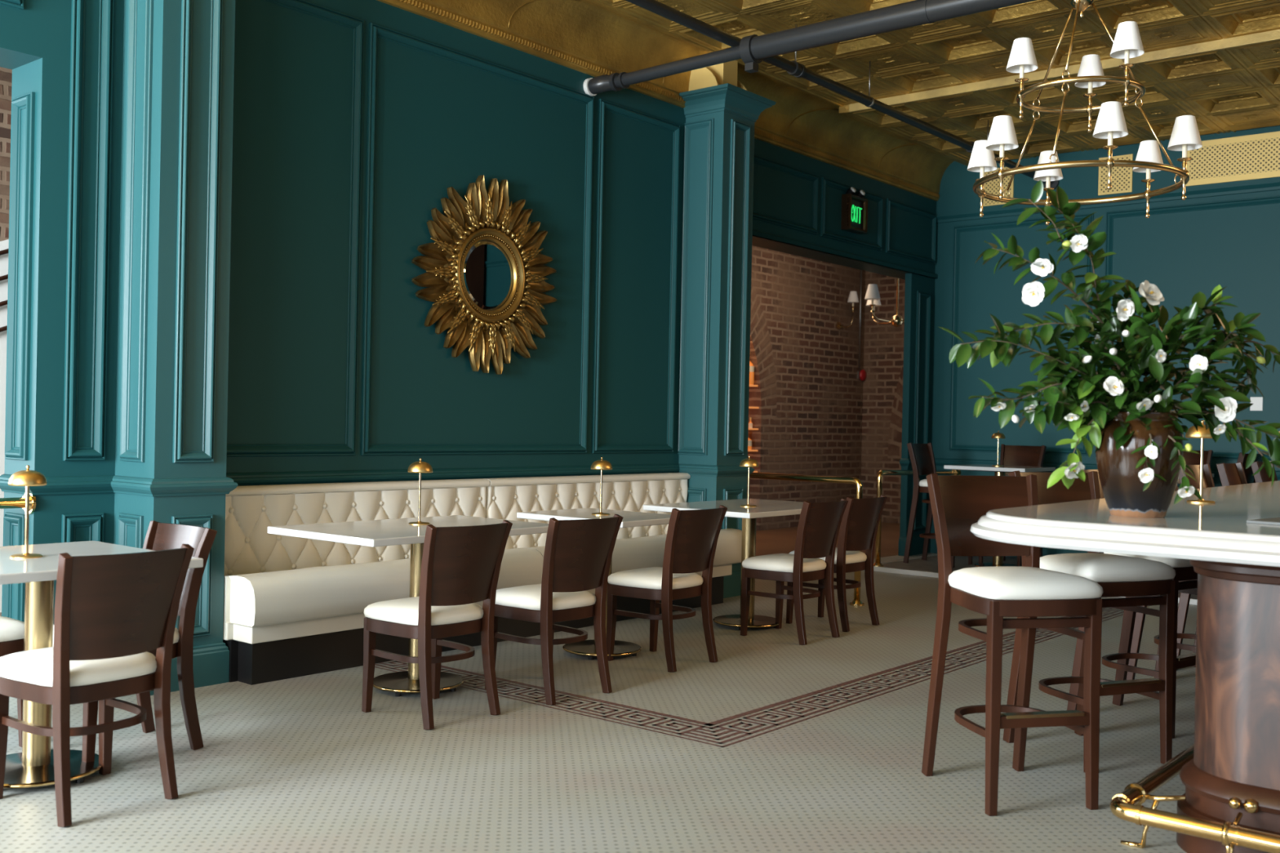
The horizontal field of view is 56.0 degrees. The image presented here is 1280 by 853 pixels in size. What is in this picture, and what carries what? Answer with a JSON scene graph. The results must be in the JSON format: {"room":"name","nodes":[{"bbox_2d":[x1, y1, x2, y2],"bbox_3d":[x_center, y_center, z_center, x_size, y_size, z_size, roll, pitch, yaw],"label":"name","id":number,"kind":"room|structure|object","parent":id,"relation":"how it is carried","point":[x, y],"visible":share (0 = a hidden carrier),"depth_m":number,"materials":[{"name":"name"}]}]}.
{"room":"restaurant","nodes":[
{"label":"restaurant","id":0,"kind":"room"},
{"bbox_2d":[0,0,685,625],"bbox_3d":[-2.801,-0.851,5.458,0.350,4.100,10.205,1,0,40],"label":"wall","id":1,"kind":"structure","parent":0,"point":[353,121],"depth_m":6.68,"materials":[{"name":"teal paint"}]},
{"bbox_2d":[0,493,35,514],"bbox_3d":[-3.244,0.332,4.792,0.104,0.104,1.600,1,0,40],"label":"guard rail","id":2,"kind":"object","parent":1,"relation":"attached to","point":[18,502],"visible":0.69,"depth_m":5.35,"materials":[{"name":"gold metal"}]},
{"bbox_2d":[111,0,238,695],"bbox_3d":[-2.182,-0.799,5.681,0.400,4.020,0.440,1,0,40],"label":"pilaster","id":3,"kind":"object","parent":1,"relation":"attached to","point":[177,113],"visible":0.67,"depth_m":5.57,"materials":[{"name":"teal paint"}]},
{"bbox_2d":[411,174,556,374],"bbox_3d":[-0.936,-0.933,7.427,0.119,1.216,1.191,1,0,38],"label":"sunburst mirror","id":4,"kind":"object","parent":1,"relation":"attached to","point":[484,277],"visible":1,"depth_m":7.41,"materials":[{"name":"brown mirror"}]},
{"bbox_2d":[398,0,938,197],"bbox_3d":[0.280,-2.419,8.941,0.109,0.036,8.866,1,0,40],"label":"trim","id":5,"kind":"structure","parent":1,"relation":"attached to","point":[756,131],"depth_m":8.54,"materials":[{"name":"gold metal"}]},
{"bbox_2d":[377,0,968,200],"bbox_3d":[-1.272,-2.605,6.869,0.420,0.412,14.090,1,0,40],"label":"cove","id":6,"kind":"object","parent":1,"relation":"attached to","point":[596,33],"visible":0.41,"depth_m":8.68,"materials":[{"name":"gold metal"}]},
{"bbox_2d":[508,0,915,168],"bbox_3d":[0.430,-2.624,9.035,0.226,0.300,7.008,1,0,40],"label":"trim","id":7,"kind":"structure","parent":1,"relation":"attached to","point":[531,1],"depth_m":10.25,"materials":[{"name":"gold metal"}]},
{"bbox_2d":[0,66,865,530],"bbox_3d":[-2.519,-0.757,10.060,0.350,3.900,17.450,1,0,40],"label":"brick wall","id":8,"kind":"structure","parent":0,"point":[808,394],"depth_m":15.26,"materials":[{"name":"brown brick"}]},
{"bbox_2d":[835,291,858,329],"bbox_3d":[2.743,-1.530,15.873,0.296,0.490,0.152,1,0,40],"label":"wall sconce","id":9,"kind":"object","parent":8,"relation":"attached to","point":[853,297],"visible":1,"depth_m":15.81,"materials":[{"name":"gold metal"}]},
{"bbox_2d":[858,270,862,368],"bbox_3d":[2.997,-1.620,16.378,0.022,1.660,0.022,1,0,-28],"label":"conduit","id":10,"kind":"object","parent":8,"relation":"attached to","point":[860,290],"visible":0.65,"depth_m":16.37,"materials":[{"name":"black metal"}]},
{"bbox_2d":[857,369,866,381],"bbox_3d":[3.039,-0.700,16.441,0.056,0.160,0.190,1,0,40],"label":"fire alarm","id":11,"kind":"object","parent":8,"relation":"attached to","point":[861,375],"visible":1,"depth_m":16.41,"materials":[{"name":"red plastic"}]},
{"bbox_2d":[0,522,900,616],"bbox_3d":[-1.627,1.263,9.193,5.000,0.102,17.500,1,0,40],"label":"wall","id":12,"kind":"structure","parent":0,"point":[780,540],"depth_m":13.43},
{"bbox_2d":[0,239,8,612],"bbox_3d":[-4.263,-0.196,7.243,0.144,2.720,2.711,1,0,40],"label":"staircase","id":13,"kind":"structure","parent":12,"relation":"on","point":[4,245],"depth_m":7.55,"materials":[{"name":"white paint"}]},
{"bbox_2d":[747,384,759,472],"bbox_3d":[0.577,-0.178,13.869,0.370,2.850,2.260,1,0,40],"label":"shelf","id":14,"kind":"object","parent":12,"relation":"on","point":[750,385],"visible":0.11,"depth_m":14.55,"materials":[{"name":"brown wood"}]},
{"bbox_2d":[747,437,751,449],"bbox_3d":[1.282,0.168,14.579,0.139,0.220,0.141,1,0,40],"label":"bottle","id":15,"kind":"object","parent":14,"relation":"on","point":[749,441],"visible":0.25,"depth_m":14.52,"materials":[{"name":"orange glass"}]},
{"bbox_2d":[748,417,752,428],"bbox_3d":[1.340,-0.041,14.612,0.050,0.140,0.050,1,0,40],"label":"bottle","id":16,"kind":"object","parent":14,"relation":"on","point":[750,424],"visible":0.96,"depth_m":14.59,"materials":[{"name":"orange glass"}]},
{"bbox_2d":[749,358,754,384],"bbox_3d":[1.302,-0.706,14.549,0.149,0.400,0.152,1,0,40],"label":"bottle","id":17,"kind":"object","parent":14,"relation":"on","point":[751,366],"visible":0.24,"depth_m":14.49,"materials":[{"name":"orange glass"}]},
{"bbox_2d":[0,552,1196,852],"bbox_3d":[3.289,1.375,5.113,10.020,0.100,17.500,1,0,40],"label":"floor","id":18,"kind":"structure","parent":0,"point":[295,765],"depth_m":4.55,"materials":[{"name":"tile"}]},
{"bbox_2d":[0,616,24,747],"bbox_3d":[-2.618,0.786,4.564,0.537,0.846,0.437,1,0,40],"label":"dining chair","id":19,"kind":"object","parent":18,"relation":"on","point":[11,630],"visible":0.52,"depth_m":4.51,"materials":[{"name":"brown wood"}]},
{"bbox_2d":[0,543,194,827],"bbox_3d":[-1.799,0.805,3.946,0.537,0.846,0.437,1,0,37],"label":"dining chair","id":20,"kind":"object","parent":18,"relation":"on","point":[111,611],"visible":1,"depth_m":3.82,"materials":[{"name":"brown wood"}]},
{"bbox_2d":[0,540,203,788],"bbox_3d":[-2.090,0.834,4.184,0.800,0.766,0.770,1,0,40],"label":"pedestal table","id":21,"kind":"object","parent":18,"relation":"on","point":[33,767],"visible":0.73,"depth_m":4.15,"materials":[{"name":"white stone"}]},
{"bbox_2d":[8,465,46,558],"bbox_3d":[-2.114,0.292,4.156,0.119,0.317,0.119,1,0,40],"label":"table lamp","id":22,"kind":"object","parent":21,"relation":"on","point":[28,477],"visible":1,"depth_m":4.13,"materials":[{"name":"gold metal"}]},
{"bbox_2d":[53,520,217,762],"bbox_3d":[-1.934,0.800,4.543,0.437,0.846,0.537,1,0,40],"label":"dining chair","id":23,"kind":"object","parent":18,"relation":"on","point":[159,536],"visible":0.3,"depth_m":4.55,"materials":[{"name":"brown wood"}]},
{"bbox_2d":[267,515,548,697],"bbox_3d":[-1.044,0.852,5.687,0.770,0.766,1.150,1,0,40],"label":"pedestal table","id":24,"kind":"object","parent":18,"relation":"on","point":[385,532],"visible":0.73,"depth_m":5.62,"materials":[{"name":"white stone"}]},
{"bbox_2d":[407,457,432,524],"bbox_3d":[-1.055,0.309,5.776,0.119,0.317,0.119,1,0,40],"label":"table lamp","id":25,"kind":"object","parent":24,"relation":"on","point":[420,467],"visible":1,"depth_m":5.75,"materials":[{"name":"gold metal"}]},
{"bbox_2d":[361,520,512,729],"bbox_3d":[-0.877,0.820,5.190,0.537,0.846,0.437,1,0,42],"label":"dining chair","id":26,"kind":"object","parent":18,"relation":"on","point":[460,566],"visible":1,"depth_m":5.06,"materials":[{"name":"brown wood"}]},
{"bbox_2d":[222,472,742,684],"bbox_3d":[-0.706,0.782,7.328,0.582,0.911,4.085,1,0,40],"label":"banquette","id":27,"kind":"object","parent":18,"relation":"on","point":[294,606],"visible":0.56,"depth_m":6.37,"materials":[{"name":"white leather"}]},
{"bbox_2d":[484,514,622,705],"bbox_3d":[-0.407,0.829,5.662,0.537,0.846,0.437,1,0,43],"label":"dining chair","id":28,"kind":"object","parent":18,"relation":"on","point":[578,553],"visible":0.94,"depth_m":5.52,"materials":[{"name":"brown wood"}]},
{"bbox_2d":[516,507,671,660],"bbox_3d":[-0.202,0.866,6.632,0.770,0.766,0.600,1,0,40],"label":"pedestal table","id":29,"kind":"object","parent":18,"relation":"on","point":[630,519],"visible":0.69,"depth_m":6.56,"materials":[{"name":"white stone"}]},
{"bbox_2d":[591,457,612,515],"bbox_3d":[-0.212,0.325,6.597,0.119,0.317,0.119,1,0,40],"label":"table lamp","id":30,"kind":"object","parent":29,"relation":"on","point":[601,464],"visible":1,"depth_m":6.57,"materials":[{"name":"gold metal"}]},
{"bbox_2d":[606,505,727,672],"bbox_3d":[0.141,0.838,6.433,0.537,0.846,0.437,1,0,40],"label":"dining chair","id":31,"kind":"object","parent":18,"relation":"on","point":[692,535],"visible":0.99,"depth_m":6.31,"materials":[{"name":"brown wood"}]},
{"bbox_2d":[643,498,803,631],"bbox_3d":[0.687,0.882,7.649,0.800,0.766,1.160,1,0,40],"label":"pedestal table","id":32,"kind":"object","parent":18,"relation":"on","point":[765,508],"visible":0.8,"depth_m":7.60,"materials":[{"name":"white stone"}]},
{"bbox_2d":[739,455,758,506],"bbox_3d":[0.679,0.341,7.514,0.119,0.317,0.119,1,0,40],"label":"table lamp","id":33,"kind":"object","parent":32,"relation":"on","point":[748,463],"visible":1,"depth_m":7.49,"materials":[{"name":"gold metal"}]},
{"bbox_2d":[677,83,776,598],"bbox_3d":[0.582,-0.599,9.028,0.545,3.716,0.625,1,0,40],"label":"column","id":34,"kind":"structure","parent":18,"relation":"on","point":[719,127],"depth_m":8.89,"materials":[{"name":"teal paint"}]},
{"bbox_2d":[688,60,747,90],"bbox_3d":[0.550,-2.610,9.080,0.400,0.305,0.416,1,0,40],"label":"bracket","id":35,"kind":"object","parent":34,"relation":"on","point":[726,72],"visible":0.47,"depth_m":8.93,"materials":[{"name":"gold metal"}]},
{"bbox_2d":[374,605,1150,747],"bbox_3d":[1.208,1.274,7.776,2.515,0.001,5.795,1,0,40],"label":"floor border","id":36,"kind":"structure","parent":18,"relation":"on","point":[715,722],"depth_m":5.55,"materials":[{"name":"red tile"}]},
{"bbox_2d":[740,498,848,644],"bbox_3d":[0.931,0.852,7.276,0.537,0.846,0.437,1,0,41],"label":"dining chair","id":37,"kind":"object","parent":18,"relation":"on","point":[819,523],"visible":1,"depth_m":7.15,"materials":[{"name":"brown wood"}]},
{"bbox_2d":[746,472,864,605],"bbox_3d":[1.117,0.799,9.016,1.272,0.942,0.104,1,0,40],"label":"guard rail","id":38,"kind":"object","parent":18,"relation":"on","point":[859,492],"visible":0.69,"depth_m":8.77,"materials":[{"name":"gold metal"}]},
{"bbox_2d":[786,494,887,631],"bbox_3d":[1.266,0.858,7.758,0.537,0.846,0.437,1,0,41],"label":"dining chair","id":39,"kind":"object","parent":18,"relation":"on","point":[859,526],"visible":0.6,"depth_m":7.61,"materials":[{"name":"brown wood"}]},
{"bbox_2d":[921,473,1102,816],"bbox_3d":[1.301,0.732,4.248,0.441,1.113,0.537,1,0,-13],"label":"bar stool","id":40,"kind":"object","parent":18,"relation":"on","point":[1030,592],"visible":0.96,"depth_m":4.10,"materials":[{"name":"brown wood"}]},
{"bbox_2d":[881,555,1197,599],"bbox_3d":[6.284,1.360,8.470,9.500,0.034,1.890,1,0,40],"label":"platform","id":41,"kind":"object","parent":18,"relation":"on","point":[931,564],"visible":0.1,"depth_m":11.09,"materials":[{"name":"grey tile"}]},
{"bbox_2d":[873,469,961,567],"bbox_3d":[2.658,0.830,11.492,0.105,0.864,1.889,1,0,36],"label":"guard rail","id":42,"kind":"object","parent":41,"relation":"on","point":[953,472],"visible":0.8,"depth_m":10.76,"materials":[{"name":"brown metal"}]},
{"bbox_2d":[903,442,972,568],"bbox_3d":[2.756,0.711,11.100,0.537,1.113,0.441,1,0,40],"label":"bar stool","id":43,"kind":"object","parent":41,"relation":"on","point":[922,455],"visible":0.42,"depth_m":11.10,"materials":[{"name":"brown wood"}]},
{"bbox_2d":[943,464,1055,567],"bbox_3d":[3.197,0.814,10.733,0.740,0.920,0.700,1,0,40],"label":"pedestal table","id":44,"kind":"object","parent":41,"relation":"on","point":[997,561],"visible":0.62,"depth_m":10.64,"materials":[{"name":"white stone"}]},
{"bbox_2d":[991,431,1005,466],"bbox_3d":[3.194,0.196,10.744,0.119,0.317,0.119,1,0,40],"label":"table lamp","id":45,"kind":"object","parent":44,"relation":"on","point":[998,435],"visible":1,"depth_m":10.72,"materials":[{"name":"gold metal"}]},
{"bbox_2d":[978,444,1046,566],"bbox_3d":[3.454,0.725,11.177,0.441,1.113,0.537,1,0,43],"label":"bar stool","id":46,"kind":"object","parent":41,"relation":"on","point":[1015,455],"visible":0.16,"depth_m":11.34,"materials":[{"name":"brown wood"}]},
{"bbox_2d":[863,553,1197,604],"bbox_3d":[6.253,1.356,8.479,9.560,0.042,1.915,1,0,40],"label":"trim","id":47,"kind":"structure","parent":41,"relation":"attached to","point":[896,571],"depth_m":10.53,"materials":[{"name":"white stone"}]},
{"bbox_2d":[1177,449,1213,489],"bbox_3d":[4.580,0.750,10.269,0.441,1.113,0.537,1,0,40],"label":"chair","id":48,"kind":"object","parent":41,"relation":"on","point":[1190,458],"visible":0.06,"depth_m":10.39,"materials":[{"name":"brown wood"}]},
{"bbox_2d":[1196,452,1264,588],"bbox_3d":[4.543,0.751,9.402,0.441,1.113,0.537,1,0,-45],"label":"bar stool","id":49,"kind":"object","parent":41,"relation":"on","point":[1248,472],"visible":0.05,"depth_m":9.19,"materials":[{"name":"brown wood"}]},
{"bbox_2d":[1003,471,1175,772],"bbox_3d":[1.776,0.740,4.781,0.441,1.113,0.537,1,0,-22],"label":"bar stool","id":50,"kind":"object","parent":18,"relation":"on","point":[1118,575],"visible":0.59,"depth_m":4.62,"materials":[{"name":"brown wood"}]},
{"bbox_2d":[969,480,1279,852],"bbox_3d":[4.051,0.835,5.295,2.900,1.010,6.460,1,0,40],"label":"bar counter","id":51,"kind":"object","parent":18,"relation":"on","point":[1234,767],"depth_m":3.54,"materials":[{"name":"brown wood"}]},
{"bbox_2d":[1095,411,1183,518],"bbox_3d":[1.572,0.119,3.800,0.258,0.328,0.258,1,0,40],"label":"vase","id":52,"kind":"object","parent":51,"relation":"on","point":[1122,486],"visible":0.74,"depth_m":3.71,"materials":[{"name":"ceramic"}]},
{"bbox_2d":[937,179,1279,504],"bbox_3d":[1.531,-0.258,3.797,1.249,0.984,0.447,1,0,1],"label":"arrangement","id":53,"kind":"object","parent":52,"relation":"in","point":[1069,397],"visible":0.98,"depth_m":3.71,"materials":[{"name":"green plant"}]},
{"bbox_2d":[1109,743,1279,852],"bbox_3d":[4.002,1.245,5.004,2.240,0.197,5.640,1,0,40],"label":"rail","id":54,"kind":"object","parent":51,"relation":"attached to","point":[1126,806],"visible":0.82,"depth_m":3.47,"materials":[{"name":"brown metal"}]},
{"bbox_2d":[1185,420,1215,503],"bbox_3d":[2.162,0.134,4.637,0.119,0.317,0.119,1,0,40],"label":"table lamp","id":55,"kind":"object","parent":51,"relation":"on","point":[1202,433],"visible":0.7,"depth_m":4.62,"materials":[{"name":"gold metal"}]},
{"bbox_2d":[1246,517,1279,524],"bbox_3d":[2.024,0.288,3.602,0.320,0.008,0.280,1,0,-42],"label":"bar mat","id":56,"kind":"object","parent":51,"relation":"on","point":[1273,521],"visible":1,"depth_m":3.58,"materials":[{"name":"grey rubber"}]},
{"bbox_2d":[1066,469,1197,738],"bbox_3d":[2.236,0.748,5.336,0.441,1.113,0.537,1,0,-38],"label":"bar stool","id":57,"kind":"object","parent":18,"relation":"on","point":[1184,571],"visible":0.18,"depth_m":5.24,"materials":[{"name":"brown wood"}]},
{"bbox_2d":[1126,484,1196,679],"bbox_3d":[2.710,0.757,5.909,0.441,1.113,0.537,1,0,-45],"label":"bar stool","id":58,"kind":"object","parent":18,"relation":"on","point":[1140,617],"visible":0.03,"depth_m":5.91,"materials":[{"name":"brown wood"}]},
{"bbox_2d":[1176,463,1214,671],"bbox_3d":[3.180,0.765,6.476,0.537,1.113,0.441,1,0,43],"label":"bar stool","id":59,"kind":"object","parent":18,"relation":"on","point":[1184,598],"visible":0.08,"depth_m":6.47,"materials":[{"name":"brown wood"}]},
{"bbox_2d":[1216,462,1247,486],"bbox_3d":[3.676,0.773,7.074,0.537,1.113,0.441,1,0,40],"label":"bar stool","id":60,"kind":"object","parent":18,"relation":"on","point":[1230,473],"visible":0.2,"depth_m":7.29,"materials":[{"name":"brown wood"}]},
{"bbox_2d":[1250,460,1277,483],"bbox_3d":[4.187,0.782,7.690,0.537,1.113,0.441,1,0,40],"label":"bar stool","id":61,"kind":"object","parent":18,"relation":"on","point":[1262,476],"visible":0.16,"depth_m":7.87,"materials":[{"name":"brown wood"}]},
{"bbox_2d":[751,137,937,555],"bbox_3d":[1.688,-0.773,11.017,0.340,4.100,4.085,1,0,40],"label":"wall","id":62,"kind":"structure","parent":0,"point":[797,202],"depth_m":11.51,"materials":[{"name":"teal paint"}]},
{"bbox_2d":[840,186,868,234],"bbox_3d":[1.972,-1.985,11.048,0.097,0.393,0.400,1,0,40],"label":"exit sign","id":63,"kind":"object","parent":62,"relation":"attached to","point":[855,210],"visible":1,"depth_m":11.00,"materials":[{"name":"black plastic"}]},
{"bbox_2d":[861,271,905,523],"bbox_3d":[4.539,-0.626,15.475,3.600,3.900,0.300,1,0,40],"label":"brick wall","id":64,"kind":"structure","parent":0,"point":[883,344],"depth_m":16.30,"materials":[{"name":"brown brick"}]},
{"bbox_2d":[596,0,1279,164],"bbox_3d":[3.319,-2.727,5.147,10.240,0.217,17.500,1,0,40],"label":"ceiling","id":65,"kind":"structure","parent":0,"point":[1210,21],"depth_m":8.91,"materials":[{"name":"gold metal"}]},
{"bbox_2d":[582,0,1035,96],"bbox_3d":[2.196,-2.454,6.118,6.520,0.615,0.206,1,0,40],"label":"pipe","id":66,"kind":"object","parent":65,"relation":"attached to","point":[752,49],"visible":1,"depth_m":7.05,"materials":[{"name":"grey metal"}]},
{"bbox_2d":[625,0,1059,189],"bbox_3d":[0.830,-2.526,7.853,0.150,0.375,9.890,1,0,40],"label":"pipe","id":67,"kind":"object","parent":65,"relation":"hanging from","point":[793,68],"visible":0.74,"depth_m":8.29,"materials":[{"name":"grey metal"}]},
{"bbox_2d":[848,29,1279,112],"bbox_3d":[5.391,-2.623,7.208,9.400,0.082,0.030,1,0,40],"label":"beam","id":68,"kind":"structure","parent":65,"relation":"attached to","point":[1273,35],"depth_m":8.98,"materials":[{"name":"gold metal"}]},
{"bbox_2d":[967,0,1202,225],"bbox_3d":[1.907,-1.825,5.199,0.979,1.770,0.905,1,0,40],"label":"ring chandelier","id":69,"kind":"object","parent":65,"relation":"hanging from","point":[1110,124],"visible":0.98,"depth_m":5.08,"materials":[{"name":"gold metal"}]},
{"bbox_2d":[930,124,1279,557],"bbox_3d":[6.778,-0.665,9.417,10.220,4.100,0.245,1,0,40],"label":"wall","id":70,"kind":"structure","parent":0,"point":[1224,234],"depth_m":11.44,"materials":[{"name":"teal paint"}]},
{"bbox_2d":[982,167,1013,206],"bbox_3d":[3.569,-2.390,11.995,0.310,0.365,0.014,1,0,40],"label":"air vent","id":71,"kind":"object","parent":70,"relation":"in","point":[993,187],"visible":0.55,"depth_m":12.01,"materials":[{"name":"gold metal"}]},
{"bbox_2d":[1097,154,1133,195],"bbox_3d":[4.446,-2.353,11.266,0.308,0.350,0.014,1,0,40],"label":"air vent","id":72,"kind":"object","parent":70,"relation":"in","point":[1121,176],"visible":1,"depth_m":11.25,"materials":[{"name":"gold metal"}]},
{"bbox_2d":[1185,131,1279,186],"bbox_3d":[5.800,-2.342,10.143,2.310,0.390,0.014,1,0,40],"label":"air vent","id":73,"kind":"object","parent":70,"relation":"in","point":[1256,156],"visible":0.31,"depth_m":10.60,"materials":[{"name":"gold metal"}]},
{"bbox_2d":[1249,396,1262,410],"bbox_3d":[5.362,-0.197,10.481,0.100,0.120,0.006,1,0,40],"label":"wall switch","id":74,"kind":"object","parent":70,"relation":"attached to","point":[1257,402],"visible":0.94,"depth_m":10.48,"materials":[{"name":"white plastic"}]},
{"bbox_3d":[-1.484,-2.609,9.260,5.200,0.150,17.500,1,0,40],"label":"ceiling","id":75,"kind":"structure","parent":0,"visible":0},
{"bbox_2d":[864,278,904,327],"bbox_3d":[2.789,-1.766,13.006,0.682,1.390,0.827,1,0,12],"label":"wall sconce","id":76,"kind":"object","parent":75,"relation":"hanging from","point":[873,295],"visible":0.59,"depth_m":12.95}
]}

